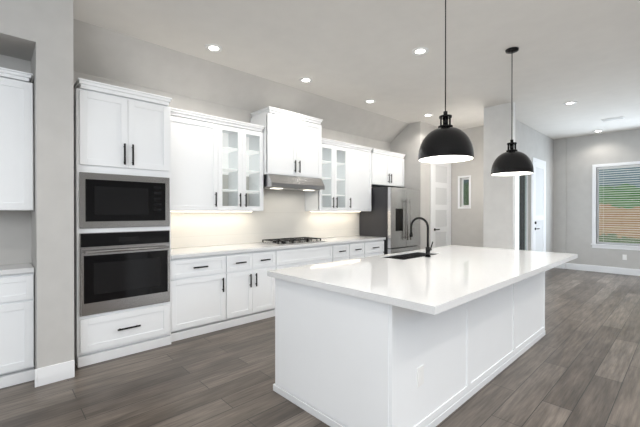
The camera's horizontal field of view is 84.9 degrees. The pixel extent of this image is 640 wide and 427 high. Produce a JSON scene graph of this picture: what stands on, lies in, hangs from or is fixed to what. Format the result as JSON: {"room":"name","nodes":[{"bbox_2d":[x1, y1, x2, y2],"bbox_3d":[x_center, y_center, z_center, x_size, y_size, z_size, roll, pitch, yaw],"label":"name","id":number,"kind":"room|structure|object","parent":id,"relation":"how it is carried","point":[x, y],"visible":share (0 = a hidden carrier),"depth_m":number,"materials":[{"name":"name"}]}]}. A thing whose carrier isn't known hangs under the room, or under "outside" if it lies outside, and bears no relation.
{"room":"kitchen","nodes":[
{"label":"kitchen","id":0,"kind":"room"},
{"bbox_2d":[0,0,73,369],"bbox_3d":[-3.812,-0.210,1.788,4.100,3.125,0.840,0,0,-43],"label":"wall pier","id":1,"kind":"object","parent":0,"point":[36,36],"depth_m":2.81,"materials":[{"name":"grey paint"}]},
{"bbox_2d":[73,19,408,248],"bbox_3d":[-1.954,-0.220,3.900,9.700,3.125,0.610,0,0,-43],"label":"wall","id":2,"kind":"structure","parent":0,"point":[193,84],"depth_m":4.35,"materials":[{"name":"grey paint"}]},
{"bbox_2d":[0,67,33,210],"bbox_3d":[-2.940,-0.567,2.429,1.459,1.089,0.379,0,0,-43],"label":"upper cabinet","id":3,"kind":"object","parent":2,"relation":"attached to","point":[16,87],"depth_m":2.75,"materials":[{"name":"white wood"}]},
{"bbox_2d":[171,108,264,211],"bbox_3d":[-1.360,-0.597,4.401,1.346,1.156,0.393,0,0,-43],"label":"upper cabinet","id":4,"kind":"object","parent":2,"relation":"attached to","point":[204,147],"visible":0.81,"depth_m":4.25,"materials":[{"name":"white wood"}]},
{"bbox_2d":[171,174,378,248],"bbox_3d":[-0.253,-0.055,5.704,4.741,0.949,0.009,0,0,-43],"label":"backsplash","id":5,"kind":"structure","parent":2,"relation":"attached to","point":[283,215],"depth_m":5.15,"materials":[{"name":"tile"}]},
{"bbox_2d":[250,106,322,178],"bbox_3d":[-0.472,-0.987,5.186,1.014,0.904,0.463,0,0,-43],"label":"upper cabinet","id":6,"kind":"object","parent":2,"relation":"attached to","point":[292,141],"visible":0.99,"depth_m":4.98,"materials":[{"name":"white wood"}]},
{"bbox_2d":[263,174,324,190],"bbox_3d":[-0.457,-0.439,5.175,0.980,0.184,0.497,0,0,-43],"label":"range hood","id":7,"kind":"object","parent":6,"relation":"attached to","point":[272,182],"visible":0.92,"depth_m":4.95,"materials":[{"name":"silver metal"}]},
{"bbox_2d":[35,263,639,386],"bbox_3d":[4.204,1.265,5.706,13.032,0.140,5.564,0,0,-2],"label":"baseboard","id":8,"kind":"structure","parent":2,"relation":"attached to","point":[46,375],"depth_m":2.86,"materials":[{"name":"white wood"}]},
{"bbox_2d":[305,138,372,211],"bbox_3d":[0.353,-0.604,6.011,1.304,1.156,0.393,0,0,-43],"label":"upper cabinet","id":9,"kind":"object","parent":2,"relation":"attached to","point":[346,167],"visible":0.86,"depth_m":5.93,"materials":[{"name":"white wood"}]},
{"bbox_2d":[371,148,405,187],"bbox_3d":[1.216,-0.859,6.822,1.054,0.654,0.393,0,0,-43],"label":"upper cabinet","id":10,"kind":"object","parent":2,"relation":"attached to","point":[387,167],"visible":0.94,"depth_m":6.67,"materials":[{"name":"white wood"}]},
{"bbox_2d":[0,268,639,426],"bbox_3d":[2.664,1.401,2.012,13.830,0.100,9.800,0,0,-43],"label":"floor","id":11,"kind":"structure","parent":0,"point":[584,371],"depth_m":2.76,"materials":[{"name":"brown wood"}]},
{"bbox_2d":[0,272,34,388],"bbox_3d":[-2.937,0.914,2.436,1.455,0.871,0.376,0,0,-43],"label":"base cabinet","id":12,"kind":"object","parent":11,"relation":"on","point":[16,290],"visible":0.99,"depth_m":2.76,"materials":[{"name":"white wood"}]},
{"bbox_2d":[0,263,33,274],"bbox_3d":[-2.945,0.455,2.443,1.455,0.040,0.352,0,0,-43],"label":"countertop","id":13,"kind":"structure","parent":12,"relation":"on","point":[10,269],"depth_m":2.78,"materials":[{"name":"white stone"}]},
{"bbox_2d":[74,78,171,367],"bbox_3d":[-2.021,0.087,3.531,0.805,2.516,0.759,0,0,-43],"label":"oven tower","id":14,"kind":"object","parent":11,"relation":"on","point":[122,136],"visible":0.98,"depth_m":3.26,"materials":[{"name":"white wood"}]},
{"bbox_2d":[170,240,383,341],"bbox_3d":[-0.412,0.902,5.107,3.686,0.871,0.666,0,0,-43],"label":"base cabinet","id":15,"kind":"object","parent":11,"relation":"on","point":[211,293],"visible":0.61,"depth_m":4.13,"materials":[{"name":"white wood"}]},
{"bbox_2d":[171,236,385,258],"bbox_3d":[-0.413,0.444,5.114,3.696,0.040,0.652,0,0,-43],"label":"countertop","id":16,"kind":"structure","parent":15,"relation":"on","point":[176,253],"depth_m":4.50,"materials":[{"name":"white stone"}]},
{"bbox_2d":[259,237,325,244],"bbox_3d":[-0.385,0.397,5.125,0.860,0.050,0.500,0,0,-43],"label":"cooktop","id":17,"kind":"object","parent":16,"relation":"on","point":[295,240],"visible":1,"depth_m":5.01,"materials":[{"name":"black metal"}]},
{"bbox_2d":[360,187,419,254],"bbox_3d":[1.367,0.431,6.662,0.970,1.800,0.782,0,0,-43],"label":"refrigerator","id":18,"kind":"object","parent":11,"relation":"on","point":[393,209],"visible":0.67,"depth_m":6.33,"materials":[{"name":"silver metal"}]},
{"bbox_2d":[273,271,544,426],"bbox_3d":[1.048,0.910,3.287,2.903,0.871,1.134,0,0,-43],"label":"kitchen island","id":19,"kind":"object","parent":11,"relation":"on","point":[345,360],"visible":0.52,"depth_m":2.28,"materials":[{"name":"white wood"}]},
{"bbox_2d":[267,245,577,314],"bbox_3d":[1.165,0.452,3.182,3.005,0.040,1.375,0,0,-43],"label":"island countertop","id":20,"kind":"structure","parent":19,"relation":"on","point":[456,275],"depth_m":2.54,"materials":[{"name":"white stone"}]},
{"bbox_2d":[383,252,435,259],"bbox_3d":[0.936,0.556,3.605,0.692,0.239,0.277,0,0,-43],"label":"sink","id":21,"kind":"object","parent":20,"relation":"in","point":[415,254],"visible":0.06,"depth_m":3.80,"materials":[{"name":"black metal"}]},
{"bbox_2d":[409,217,432,256],"bbox_3d":[1.020,0.232,3.541,0.094,0.396,0.235,0,0,-43],"label":"faucet","id":22,"kind":"object","parent":20,"relation":"on","point":[428,249],"visible":1,"depth_m":3.46,"materials":[{"name":"black metal"}]},
{"bbox_2d":[73,0,639,138],"bbox_3d":[2.664,-1.834,1.998,13.830,0.120,9.800,0,0,-43],"label":"ceiling","id":23,"kind":"structure","parent":0,"point":[586,52],"depth_m":3.78,"materials":[{"name":"paint"}]},
{"bbox_2d":[418,0,473,162],"bbox_3d":[0.974,-1.097,2.717,0.410,1.355,0.410,0,0,-43],"label":"pendant light","id":24,"kind":"object","parent":23,"relation":"hanging from","point":[447,143],"visible":1,"depth_m":2.60,"materials":[{"name":"black metal"}]},
{"bbox_2d":[491,47,533,175],"bbox_3d":[2.086,-1.105,3.805,0.410,1.350,0.410,0,0,-43],"label":"pendant light","id":25,"kind":"object","parent":23,"relation":"hanging from","point":[513,162],"visible":1,"depth_m":3.70,"materials":[{"name":"black metal"}]},
{"bbox_2d":[601,116,624,121],"bbox_3d":[5.547,-1.785,6.632,0.180,0.015,0.340,0,0,-43],"label":"ceiling vent grille","id":26,"kind":"object","parent":23,"relation":"attached to","point":[617,118],"depth_m":6.62,"materials":[{"name":"white metal"}]},
{"bbox_2d":[390,121,437,249],"bbox_3d":[2.123,-0.236,7.564,1.260,3.125,0.860,0,0,-43],"label":"wall","id":27,"kind":"structure","parent":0,"point":[416,173],"depth_m":6.95,"materials":[{"name":"grey paint"}]},
{"bbox_2d":[430,163,450,247],"bbox_3d":[2.568,0.070,7.341,0.870,2.515,0.071,0,0,-43],"label":"pantry door","id":28,"kind":"structure","parent":27,"relation":"in","point":[440,173],"depth_m":7.35,"materials":[{"name":"white wood"}]},
{"bbox_2d":[451,126,483,246],"bbox_3d":[3.337,-0.234,7.295,0.140,3.125,1.195,0,0,-43],"label":"wall","id":29,"kind":"structure","parent":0,"point":[466,224],"depth_m":7.36,"materials":[{"name":"grey paint"}]},
{"bbox_2d":[458,175,470,208],"bbox_3d":[3.115,-0.453,7.495,0.128,0.700,0.280,0,0,-43],"label":"window","id":30,"kind":"structure","parent":29,"relation":"in","point":[469,176],"depth_m":7.52,"materials":[{"name":"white glass"}]},
{"bbox_2d":[483,102,514,249],"bbox_3d":[2.975,-0.228,5.819,0.111,3.125,0.460,0,0,-43],"label":"wall","id":31,"kind":"structure","parent":0,"point":[498,191],"depth_m":5.78,"materials":[{"name":"paint"}]},
{"bbox_2d":[515,120,553,251],"bbox_3d":[4.248,-0.234,7.253,3.930,3.125,0.115,0,0,-43],"label":"wall","id":32,"kind":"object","parent":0,"point":[530,142],"depth_m":7.84,"materials":[{"name":"grey paint"}]},
{"bbox_2d":[525,174,532,250],"bbox_3d":[3.957,0.090,6.951,1.310,2.100,0.108,0,0,-43],"label":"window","id":33,"kind":"structure","parent":32,"relation":"in","point":[526,178],"depth_m":7.35,"materials":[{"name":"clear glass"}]},
{"bbox_2d":[532,157,545,251],"bbox_3d":[4.849,0.069,7.689,0.950,2.515,0.071,0,0,-43],"label":"patio door","id":34,"kind":"structure","parent":32,"relation":"in","point":[539,175],"depth_m":7.72,"materials":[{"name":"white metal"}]},
{"bbox_2d":[553,129,639,268],"bbox_3d":[8.318,-0.228,5.879,0.185,3.125,7.695,0,0,-43],"label":"wall","id":35,"kind":"structure","parent":0,"point":[574,157],"depth_m":8.13,"materials":[{"name":"paint"}]},
{"bbox_2d":[591,161,639,250],"bbox_3d":[6.911,-0.162,7.346,0.165,1.900,1.940,0,0,-43],"label":"window blinds","id":36,"kind":"object","parent":35,"relation":"attached to","point":[605,245],"visible":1,"depth_m":7.77,"materials":[{"name":"white vinyl"}]},
{"label":"outside","id":37,"kind":"structure","parent":0,"visible":0},
{"bbox_2d":[599,167,639,243],"bbox_3d":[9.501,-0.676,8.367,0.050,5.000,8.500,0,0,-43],"label":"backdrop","id":38,"kind":"structure","parent":37,"point":[602,200],"depth_m":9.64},
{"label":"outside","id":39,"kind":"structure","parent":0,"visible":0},
{"bbox_2d":[464,180,468,204],"bbox_3d":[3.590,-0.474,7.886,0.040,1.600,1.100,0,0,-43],"label":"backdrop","id":40,"kind":"structure","parent":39,"point":[466,182],"depth_m":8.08,"materials":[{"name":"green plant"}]},
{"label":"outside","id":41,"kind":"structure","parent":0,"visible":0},
{"bbox_3d":[3.752,1.375,10.247,4.500,0.080,4.895,0,0,-43],"label":"ground","id":42,"kind":"structure","parent":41,"visible":0},
{"bbox_2d":[515,175,518,249],"bbox_3d":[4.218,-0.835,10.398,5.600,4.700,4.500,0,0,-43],"label":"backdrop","id":43,"kind":"structure","parent":42,"relation":"on","point":[516,176],"depth_m":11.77,"materials":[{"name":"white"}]},
{"bbox_2d":[519,175,524,249],"bbox_3d":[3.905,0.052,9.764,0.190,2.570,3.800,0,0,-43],"label":"patio post","id":44,"kind":"object","parent":42,"relation":"on","point":[521,177],"visible":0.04,"depth_m":8.54,"materials":[{"name":"grey"}]}
]}

